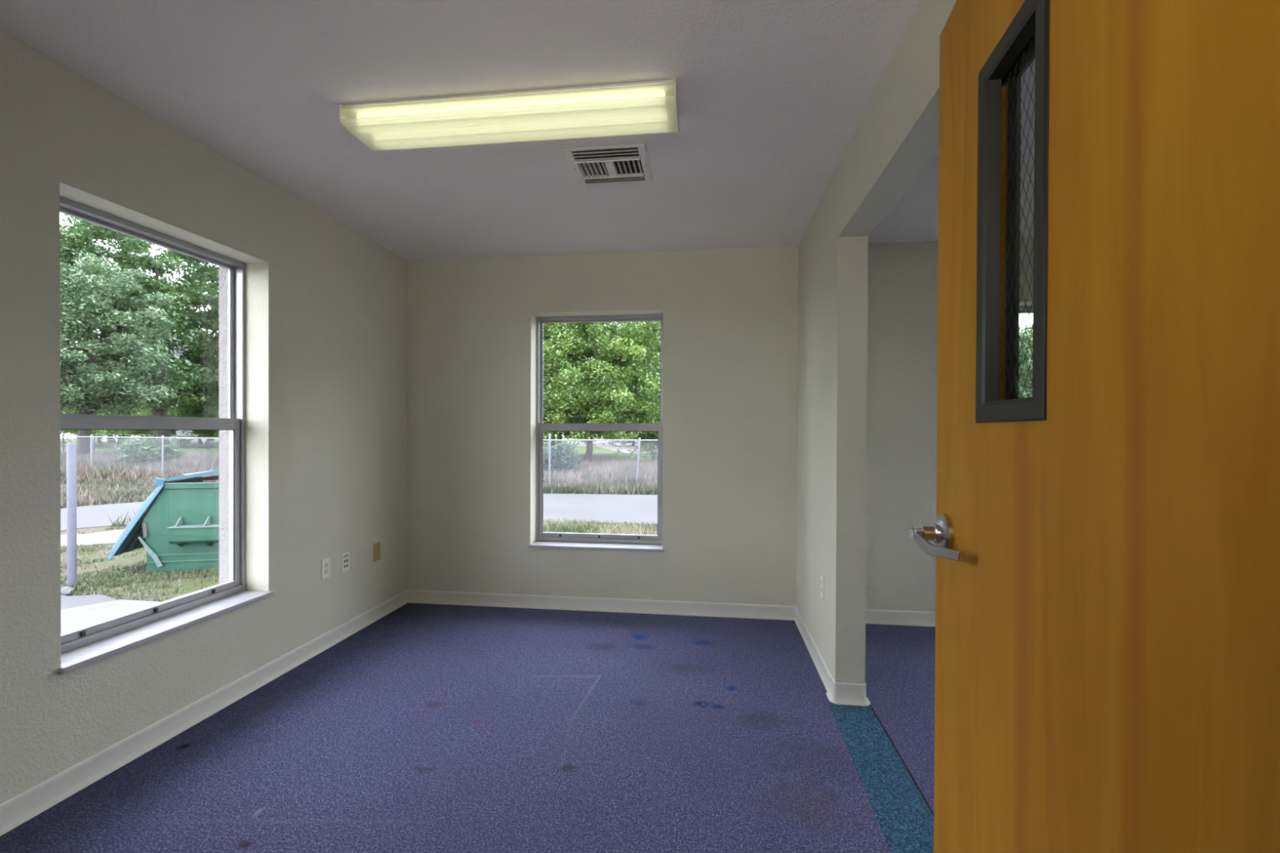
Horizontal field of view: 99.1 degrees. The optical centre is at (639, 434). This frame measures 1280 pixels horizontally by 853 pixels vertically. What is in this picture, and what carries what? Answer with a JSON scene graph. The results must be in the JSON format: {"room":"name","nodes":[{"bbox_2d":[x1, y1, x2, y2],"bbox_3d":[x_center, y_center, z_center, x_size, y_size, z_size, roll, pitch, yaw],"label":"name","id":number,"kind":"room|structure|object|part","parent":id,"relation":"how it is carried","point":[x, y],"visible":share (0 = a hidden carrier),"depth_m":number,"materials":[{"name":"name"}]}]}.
{"room":"empty office room","nodes":[
{"label":"empty office room","id":0,"kind":"room"},
{"bbox_2d":[61,266,237,653],"bbox_3d":[-2.273,0.286,0.773,0.100,3.317,6.853,0,0,7],"label":"wall","id":1,"kind":"structure","parent":0,"point":[224,435],"depth_m":2.69,"materials":[{"name":"white paint"}]},
{"bbox_2d":[0,29,407,804],"bbox_3d":[-1.956,-0.010,2.218,0.170,2.440,3.403,0,0,7],"label":"wall","id":2,"kind":"structure","parent":0,"point":[326,304],"depth_m":2.29,"materials":[{"name":"beige paint"}]},
{"bbox_2d":[57,195,274,674],"bbox_3d":[-2.007,-0.008,2.254,0.320,1.658,0.886,0,0,7],"label":"window","id":3,"kind":"structure","parent":2,"relation":"in","point":[77,658],"depth_m":2.37,"materials":[{"name":"metal"}]},
{"bbox_3d":[-2.046,-0.422,2.256,0.024,0.786,0.832,0,0,7],"label":"sash","id":4,"kind":"part","parent":3,"relation":"part of","materials":[{"name":"metal"}]},
{"bbox_3d":[-2.016,0.332,2.256,0.034,0.814,0.830,0,0,7],"label":"sash","id":5,"kind":"part","parent":3,"relation":"part of","materials":[{"name":"metal"}]},
{"bbox_3d":[-1.923,0.781,2.248,0.144,0.022,0.886,0,0,7],"label":"sill","id":6,"kind":"part","parent":3,"relation":"part of","materials":[{"name":"paint"}]},
{"bbox_2d":[0,589,408,835],"bbox_3d":[-1.869,1.166,2.214,0.015,0.089,3.403,0,0,7],"label":"baseboard","id":7,"kind":"structure","parent":2,"relation":"attached to","point":[20,808],"depth_m":2.15,"materials":[{"name":"plastic"}]},
{"bbox_2d":[321,556,330,579],"bbox_3d":[-1.766,0.753,3.066,0.008,0.114,0.070,0,0,7],"label":"power outlet","id":8,"kind":"object","parent":2,"relation":"attached to","point":[326,562],"visible":1,"depth_m":3.06,"materials":[{"name":"beige plastic"}]},
{"bbox_2d":[341,551,349,573],"bbox_3d":[-1.745,0.757,3.231,0.007,0.114,0.070,0,0,7],"label":"data plate","id":9,"kind":"object","parent":2,"relation":"attached to","point":[345,556],"visible":1,"depth_m":3.22,"materials":[{"name":"beige plastic"}]},
{"bbox_2d":[373,542,380,561],"bbox_3d":[-1.708,0.763,3.540,0.006,0.114,0.070,0,0,7],"label":"blank plate","id":10,"kind":"object","parent":2,"relation":"attached to","point":[376,547],"visible":1,"depth_m":3.53,"materials":[{"name":"beige plastic"}]},
{"bbox_2d":[0,602,935,852],"bbox_3d":[0.869,1.291,0.390,6.399,0.123,6.853,0,0,7],"label":"floor","id":11,"kind":"structure","parent":0,"point":[427,728],"depth_m":2.06,"materials":[{"name":"blue carpet"}]},
{"bbox_2d":[0,0,1035,260],"bbox_3d":[0.879,-1.282,0.374,6.399,0.150,6.853,0,0,7],"label":"ceiling","id":12,"kind":"structure","parent":0,"point":[773,95],"depth_m":1.95,"materials":[{"name":"white paint"}]},
{"bbox_2d":[338,79,679,151],"bbox_3d":[-0.483,-1.184,2.058,1.249,0.076,0.228,0,0,7],"label":"ceiling light","id":13,"kind":"object","parent":12,"relation":"attached to","point":[643,107],"visible":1,"depth_m":2.00,"materials":[{"name":"white paint"}]},
{"bbox_3d":[-0.496,-1.217,1.949,1.229,0.008,0.005,0,0,7],"label":"rail","id":14,"kind":"part","parent":13,"relation":"part of","materials":[{"name":"metal"}]},
{"bbox_2d":[562,143,653,185],"bbox_3d":[-0.135,-1.214,2.481,0.355,0.020,0.336,0,0,7],"label":"ceiling vent","id":15,"kind":"object","parent":12,"relation":"in","point":[617,164],"visible":1,"depth_m":2.46,"materials":[{"name":"metal"}]},
{"bbox_3d":[-0.133,-1.210,2.484,0.036,0.003,0.152,0,0,7],"label":"plate","id":16,"kind":"part","parent":15,"relation":"part of","materials":[{"name":"metal"}]},
{"bbox_2d":[407,237,1033,612],"bbox_3d":[1.255,-0.006,3.621,6.199,2.440,0.170,0,0,7],"label":"wall","id":17,"kind":"structure","parent":0,"point":[731,319],"depth_m":3.65,"materials":[{"name":"beige paint"}]},
{"bbox_2d":[528,314,663,551],"bbox_3d":[-0.285,-0.011,3.867,0.942,1.658,0.320,0,0,7],"label":"window","id":18,"kind":"structure","parent":17,"relation":"in","point":[563,540],"depth_m":3.86,"materials":[{"name":"metal"}]},
{"bbox_3d":[-0.299,0.778,3.784,0.942,0.022,0.144,0,0,7],"label":"sill","id":19,"kind":"part","parent":18,"relation":"part of","materials":[{"name":"paint"}]},
{"bbox_3d":[-0.286,0.329,3.876,0.886,0.814,0.034,0,0,7],"label":"sash","id":20,"kind":"part","parent":18,"relation":"part of","materials":[{"name":"metal"}]},
{"bbox_3d":[-0.279,-0.425,3.904,0.888,0.786,0.024,0,0,7],"label":"sash","id":21,"kind":"part","parent":18,"relation":"part of","materials":[{"name":"metal"}]},
{"bbox_2d":[407,589,795,620],"bbox_3d":[-0.323,1.163,3.730,2.712,0.089,0.015,0,0,7],"label":"baseboard","id":22,"kind":"structure","parent":17,"relation":"attached to","point":[447,597],"depth_m":3.72,"materials":[{"name":"plastic"}]},
{"bbox_2d":[865,608,935,626],"bbox_3d":[2.734,1.177,3.352,3.186,0.089,0.015,0,0,7],"label":"baseboard","id":23,"kind":"structure","parent":17,"relation":"attached to","point":[912,618],"depth_m":3.48,"materials":[{"name":"plastic"}]},
{"bbox_2d":[1019,306,1032,313],"bbox_3d":[2.572,0.003,3.514,0.942,1.658,0.320,0,0,7],"label":"window","id":24,"kind":"structure","parent":17,"relation":"in","point":[1021,308],"depth_m":3.52,"materials":[{"name":"metal"}]},
{"bbox_3d":[2.574,-0.023,3.536,0.920,1.606,0.075,0,0,7],"label":"frame","id":25,"kind":"part","parent":24,"relation":"part of","materials":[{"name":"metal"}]},
{"bbox_3d":[2.578,-0.411,3.551,0.888,0.786,0.024,0,0,7],"label":"sash","id":26,"kind":"part","parent":24,"relation":"part of","materials":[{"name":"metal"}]},
{"bbox_2d":[796,0,956,684],"bbox_3d":[0.885,0.004,1.867,0.130,2.440,3.403,0,0,7],"label":"wall","id":27,"kind":"structure","parent":0,"point":[896,136],"depth_m":2.47,"materials":[{"name":"beige paint"}]},
{"bbox_2d":[794,605,831,691],"bbox_3d":[0.952,1.172,3.053,0.015,0.089,1.045,0,0,7],"label":"baseboard","id":28,"kind":"structure","parent":27,"relation":"attached to","point":[821,667],"depth_m":2.93,"materials":[{"name":"plastic"}]},
{"bbox_2d":[820,573,824,599],"bbox_3d":[0.922,0.769,2.764,0.008,0.114,0.070,0,0,7],"label":"power outlet","id":29,"kind":"object","parent":27,"relation":"attached to","point":[822,577],"visible":1,"depth_m":2.75,"materials":[{"name":"beige plastic"}]},
{"bbox_2d":[826,675,870,706],"bbox_3d":[0.957,1.175,2.501,0.180,0.090,0.100,0,0,7],"label":"baseboard","id":30,"kind":"structure","parent":27,"relation":"attached to","point":[839,693],"depth_m":2.47,"materials":[{"name":"plastic"}]},
{"bbox_3d":[0.630,0.023,-1.428,6.199,2.440,3.200,0,0,7],"label":"wall","id":31,"kind":"structure","parent":0,"visible":0},
{"bbox_2d":[910,0,1279,852],"bbox_3d":[0.502,0.209,0.650,0.109,2.017,0.926,0,0,11],"label":"door","id":32,"kind":"structure","parent":31,"relation":"in","point":[1106,538],"depth_m":0.57,"materials":[{"name":"brown wood"}]},
{"bbox_3d":[0.533,0.202,0.990,0.010,0.038,0.166,0,0,1],"label":"lever arm","id":33,"kind":"part","parent":32,"relation":"part of","materials":[{"name":"silver metal"}]},
{"bbox_3d":[0.562,-0.307,0.793,0.054,0.578,0.214,0,0,11],"label":"lite frame","id":34,"kind":"part","parent":32,"relation":"part of","materials":[{"name":"metal"}]},
{"label":"outside","id":35,"kind":"structure","parent":0,"visible":0},
{"bbox_2d":[60,437,656,601],"bbox_3d":[-6.912,1.569,66.361,210.000,0.300,190.000,0,0,7],"label":"ground","id":36,"kind":"structure","parent":35,"point":[186,584],"depth_m":6.93,"materials":[{"name":"plant"}]},
{"bbox_2d":[60,586,74,595],"bbox_3d":[-6.387,1.750,6.049,0.200,0.097,0.143,0,0,7],"label":"stone","id":37,"kind":"object","parent":36,"relation":"on","point":[65,591],"visible":0.62,"depth_m":6.02,"materials":[{"name":"grey stone"}]},
{"bbox_2d":[66,443,76,586],"bbox_3d":[-6.686,0.971,6.414,0.080,1.740,0.080,0,0,7],"label":"metal post","id":38,"kind":"object","parent":36,"relation":"on","point":[71,447],"visible":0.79,"depth_m":6.39,"materials":[{"name":"metal"}]},
{"bbox_2d":[60,594,116,609],"bbox_3d":[-7.592,1.781,4.699,4.605,0.035,1.816,0,0,-36],"label":"pavement","id":39,"kind":"structure","parent":36,"relation":"on","point":[67,602],"depth_m":5.79,"materials":[{"name":"concrete"}]},
{"bbox_2d":[60,528,124,546],"bbox_3d":[-16.283,1.756,4.415,21.531,0.016,2.649,0,0,-31],"label":"walkway","id":40,"kind":"structure","parent":36,"relation":"on","point":[108,537],"depth_m":9.17,"materials":[{"name":"concrete"}]},
{"bbox_2d":[61,599,161,633],"bbox_3d":[-5.362,1.804,1.203,6.080,0.050,9.050,0,0,7],"label":"pavement","id":41,"kind":"structure","parent":36,"relation":"on","point":[73,618],"depth_m":5.39,"materials":[{"name":"concrete"}]},
{"bbox_2d":[60,525,218,601],"bbox_3d":[-6.581,1.738,7.992,7.173,0.088,5.964,0,0,7],"label":"grass","id":42,"kind":"structure","parent":36,"relation":"on","point":[186,574],"depth_m":6.78,"materials":[{"name":"green plant"}]},
{"bbox_2d":[60,448,218,484],"bbox_3d":[-25.854,1.176,26.483,22.666,0.825,14.478,0,0,7],"label":"grass","id":43,"kind":"structure","parent":36,"relation":"on","point":[84,471],"depth_m":19.78,"materials":[{"name":"brown"}]},
{"bbox_2d":[60,473,218,527],"bbox_3d":[-17.993,1.511,15.536,18.973,0.356,8.732,0,0,7],"label":"grass","id":44,"kind":"structure","parent":36,"relation":"on","point":[89,492],"depth_m":14.97,"materials":[{"name":"brown"}]},
{"bbox_2d":[111,433,189,465],"bbox_3d":[-22.048,0.800,24.567,2.687,1.700,2.837,0,0,7],"label":"shrub","id":45,"kind":"object","parent":36,"relation":"on","point":[140,439],"visible":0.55,"depth_m":24.16,"materials":[{"name":"green plant"}]},
{"bbox_2d":[106,468,218,573],"bbox_3d":[-5.969,1.088,7.878,1.926,1.395,1.920,0,0,-12],"label":"dumpster","id":46,"kind":"object","parent":36,"relation":"on","point":[177,525],"visible":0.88,"depth_m":7.06,"materials":[{"name":"paint"}]},
{"bbox_3d":[-6.268,1.507,6.983,0.270,0.405,0.011,0,0,-12],"label":"lock arm","id":47,"kind":"part","parent":46,"relation":"part of","materials":[{"name":"paint"}]},
{"bbox_3d":[-6.518,1.105,7.375,0.648,0.978,0.895,0,0,-12],"label":"hanging lid","id":48,"kind":"part","parent":46,"relation":"part of","materials":[{"name":"teal plastic"}]},
{"bbox_3d":[-5.625,1.211,7.161,1.539,1.160,0.035,0,0,-12],"label":"panel","id":49,"kind":"part","parent":46,"relation":"part of","materials":[{"name":"green metal"}]},
{"bbox_3d":[-5.602,1.606,7.144,1.500,0.101,0.014,0,0,-12],"label":"rub rail","id":50,"kind":"part","parent":46,"relation":"part of","materials":[{"name":"green metal"}]},
{"bbox_3d":[-5.606,0.504,7.574,1.340,0.220,0.905,0,0,-12],"label":"raised lid","id":51,"kind":"part","parent":46,"relation":"part of","materials":[{"name":"teal plastic"}]},
{"bbox_2d":[60,493,657,531],"bbox_3d":[6.032,1.814,10.294,71.229,0.012,13.336,0,0,-4],"label":"road","id":52,"kind":"structure","parent":36,"relation":"on","point":[620,508],"depth_m":12.52,"materials":[{"name":"grey asphalt"}]},
{"bbox_2d":[60,436,657,463],"bbox_3d":[-3.595,1.256,93.155,206.000,0.020,132.000,0,0,7],"label":"lawn","id":53,"kind":"structure","parent":36,"relation":"on","point":[603,454],"depth_m":49.70,"materials":[{"name":"green plant"}]},
{"bbox_2d":[60,404,106,445],"bbox_3d":[-59.521,-4.103,58.958,10.857,10.884,12.168,0,0,31],"label":"bushy tree","id":54,"kind":"object","parent":53,"relation":"on","point":[71,434],"visible":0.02,"depth_m":59.12,"materials":[{"name":"green plant"}]},
{"bbox_2d":[60,430,118,440],"bbox_3d":[-66.111,-3.543,65.756,12.409,9.646,12.679,0,0,-24],"label":"tree","id":55,"kind":"object","parent":53,"relation":"on","point":[64,430],"visible":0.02,"depth_m":65.45,"materials":[{"name":"green plant"}]},
{"bbox_2d":[60,400,151,444],"bbox_3d":[-53.217,-3.766,56.715,10.254,10.280,11.492,0,0,23],"label":"bushy tree","id":56,"kind":"object","parent":53,"relation":"on","point":[73,411],"visible":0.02,"depth_m":53.38,"materials":[{"name":"green plant"}]},
{"bbox_2d":[103,435,138,442],"bbox_3d":[-73.234,-4.103,75.176,13.946,10.611,13.650,0,0,-7],"label":"tree","id":57,"kind":"object","parent":53,"relation":"on","point":[104,435],"visible":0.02,"depth_m":75.29,"materials":[{"name":"green plant"}]},
{"bbox_2d":[59,248,186,456],"bbox_3d":[-30.743,-4.416,29.671,8.876,12.118,10.917,0,0,-31],"label":"tree","id":58,"kind":"object","parent":53,"relation":"on","point":[114,384],"visible":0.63,"depth_m":29.82,"materials":[{"name":"green plant"}]},
{"bbox_2d":[59,214,218,448],"bbox_3d":[-33.598,-7.476,39.135,17.285,18.132,17.586,0,0,31],"label":"oak tree","id":59,"kind":"object","parent":53,"relation":"on","point":[79,236],"visible":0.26,"depth_m":35.47,"materials":[{"name":"green plant"}]},
{"bbox_2d":[60,433,218,452],"bbox_3d":[-34.009,0.704,42.849,34.177,1.500,0.432,0,0,2],"label":"wire fence","id":60,"kind":"object","parent":53,"relation":"on","point":[63,434],"visible":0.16,"depth_m":42.92,"materials":[{"name":"grey metal"}]},
{"bbox_3d":[-45.710,0.653,43.212,0.087,1.500,0.100,0,0,7],"label":"post","id":61,"kind":"part","parent":60,"relation":"part of","materials":[{"name":"grey metal"}]},
{"bbox_3d":[-33.844,0.705,42.752,0.087,1.500,0.100,0,0,7],"label":"post","id":62,"kind":"part","parent":60,"relation":"part of","materials":[{"name":"grey metal"}]},
{"bbox_2d":[91,362,218,446],"bbox_3d":[-46.401,-3.415,52.613,9.650,9.675,10.816,0,0,-37],"label":"bushy tree","id":63,"kind":"object","parent":53,"relation":"on","point":[171,412],"visible":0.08,"depth_m":50.19,"materials":[{"name":"green plant"}]},
{"bbox_2d":[138,271,218,431],"bbox_3d":[-34.476,-5.926,46.454,14.445,14.894,14.198,0,0,-5],"label":"oak tree","id":64,"kind":"object","parent":53,"relation":"on","point":[190,355],"visible":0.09,"depth_m":41.65,"materials":[{"name":"green plant"}]},
{"bbox_2d":[170,435,203,444],"bbox_3d":[-54.938,-4.133,66.842,12.168,10.884,10.857,0,0,-20],"label":"bushy tree","id":65,"kind":"object","parent":53,"relation":"on","point":[174,436],"visible":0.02,"depth_m":67.22,"materials":[{"name":"green plant"}]},
{"bbox_2d":[174,405,218,437],"bbox_3d":[-40.878,-3.413,55.939,10.816,9.675,9.650,0,0,-35],"label":"bushy tree","id":66,"kind":"object","parent":53,"relation":"on","point":[203,433],"visible":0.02,"depth_m":52.63,"materials":[{"name":"green plant"}]},
{"bbox_2d":[542,324,582,386],"bbox_3d":[-10.423,-5.210,37.188,13.118,13.761,13.346,0,0,5],"label":"oak tree","id":67,"kind":"object","parent":53,"relation":"on","point":[545,324],"visible":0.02,"depth_m":35.56,"materials":[{"name":"green plant"}]},
{"bbox_2d":[555,377,582,444],"bbox_3d":[-10.843,-3.842,74.230,13.947,10.611,13.650,0,0,20],"label":"tree","id":68,"kind":"object","parent":53,"relation":"on","point":[560,437],"visible":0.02,"depth_m":73.72,"materials":[{"name":"green plant"}]},
{"bbox_2d":[542,323,634,448],"bbox_3d":[-6.874,-5.252,39.252,15.548,13.908,13.872,1,0,44],"label":"bushy tree","id":69,"kind":"object","parent":53,"relation":"on","point":[580,330],"visible":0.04,"depth_m":34.61,"materials":[{"name":"green plant"}]},
{"bbox_2d":[542,320,660,462],"bbox_3d":[-2.124,-4.295,31.848,13.520,12.094,12.063,0,0,-15],"label":"bushy tree","id":70,"kind":"object","parent":53,"relation":"on","point":[628,402],"visible":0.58,"depth_m":28.30,"materials":[{"name":"green plant"}]},
{"bbox_2d":[564,440,657,456],"bbox_3d":[-1.207,1.407,67.670,25.000,0.015,58.000,0,0,7],"label":"sand patch","id":71,"kind":"object","parent":53,"relation":"on","point":[604,446],"visible":0.22,"depth_m":65.22,"materials":[{"name":"beige sand"}]},
{"bbox_2d":[601,320,660,409],"bbox_3d":[2.902,-4.982,41.908,12.066,13.394,9.810,0,0,2],"label":"tree","id":72,"kind":"object","parent":53,"relation":"on","point":[657,321],"visible":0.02,"depth_m":39.42,"materials":[{"name":"green plant"}]},
{"bbox_2d":[636,421,660,461],"bbox_3d":[0.852,0.382,33.719,2.201,2.597,2.031,0,0,7],"label":"shrub","id":73,"kind":"object","parent":53,"relation":"on","point":[655,434],"visible":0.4,"depth_m":33.45,"materials":[{"name":"green plant"}]},
{"bbox_2d":[60,434,657,486],"bbox_3d":[-3.732,0.880,18.480,50.095,1.802,2.732,0,0,6],"label":"fence","id":74,"kind":"object","parent":36,"relation":"on","point":[91,437],"visible":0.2,"depth_m":18.70,"materials":[{"name":"metal"}]},
{"bbox_3d":[-24.515,0.076,21.348,8.145,0.046,0.046,0,0,13],"label":"rail","id":75,"kind":"part","parent":74,"relation":"part of","materials":[{"name":"metal"}]},
{"bbox_3d":[-20.551,0.858,20.434,0.080,1.680,0.084,0,0,7],"label":"post","id":76,"kind":"part","parent":74,"relation":"part of","materials":[{"name":"metal"}]},
{"bbox_3d":[-18.630,0.110,19.764,4.060,0.046,0.046,0,0,19],"label":"rail","id":77,"kind":"part","parent":74,"relation":"part of","materials":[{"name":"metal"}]},
{"bbox_3d":[-16.715,0.882,19.103,0.080,1.680,0.084,0,0,7],"label":"post","id":78,"kind":"part","parent":74,"relation":"part of","materials":[{"name":"metal"}]},
{"bbox_3d":[-15.286,0.130,18.695,2.964,0.046,0.046,0,0,16],"label":"rail","id":79,"kind":"part","parent":74,"relation":"part of","materials":[{"name":"metal"}]},
{"bbox_3d":[-2.881,0.889,17.391,0.080,1.800,0.084,0,0,7],"label":"post","id":80,"kind":"part","parent":74,"relation":"part of","materials":[{"name":"metal"}]},
{"bbox_3d":[-1.494,0.193,17.618,2.806,0.046,0.046,0,0,-10],"label":"rail","id":81,"kind":"part","parent":74,"relation":"part of","materials":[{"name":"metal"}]},
{"bbox_3d":[-0.060,0.959,17.848,0.172,1.682,0.084,0,0,7],"label":"post","id":82,"kind":"part","parent":74,"relation":"part of","materials":[{"name":"metal"}]},
{"bbox_2d":[543,439,582,472],"bbox_3d":[-3.378,0.970,21.854,2.230,1.547,2.156,0,0,18],"label":"shrub","id":83,"kind":"object","parent":36,"relation":"on","point":[564,451],"visible":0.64,"depth_m":21.36,"materials":[{"name":"green plant"}]},
{"bbox_2d":[543,516,657,535],"bbox_3d":[0.615,1.725,9.197,8.239,0.159,3.327,0,0,7],"label":"grass","id":84,"kind":"structure","parent":36,"relation":"on","point":[571,527],"depth_m":10.18,"materials":[{"name":"green plant"}]},
{"bbox_2d":[543,456,657,485],"bbox_3d":[2.854,1.444,22.674,24.296,0.571,10.915,0,0,7],"label":"grass","id":85,"kind":"structure","parent":36,"relation":"on","point":[594,478],"depth_m":20.52,"materials":[{"name":"brown"}]},
{"bbox_2d":[543,480,657,494],"bbox_3d":[4.109,1.600,16.465,20.029,0.347,2.724,0,0,5],"label":"grass","id":86,"kind":"structure","parent":36,"relation":"on","point":[639,488],"depth_m":16.31,"materials":[{"name":"brown"}]},
{"bbox_2d":[1018,332,1032,398],"bbox_3d":[14.864,-1.491,23.558,5.976,6.633,4.858,0,0,-39],"label":"tree","id":87,"kind":"object","parent":36,"relation":"on","point":[1021,357],"visible":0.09,"depth_m":22.41,"materials":[{"name":"green plant"}]},
{"bbox_2d":[1018,323,1032,396],"bbox_3d":[19.326,-1.671,25.656,7.842,7.014,6.996,0,0,-31],"label":"bushy tree","id":88,"kind":"object","parent":36,"relation":"on","point":[1028,329],"visible":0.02,"depth_m":24.41,"materials":[{"name":"green plant"}]}
]}

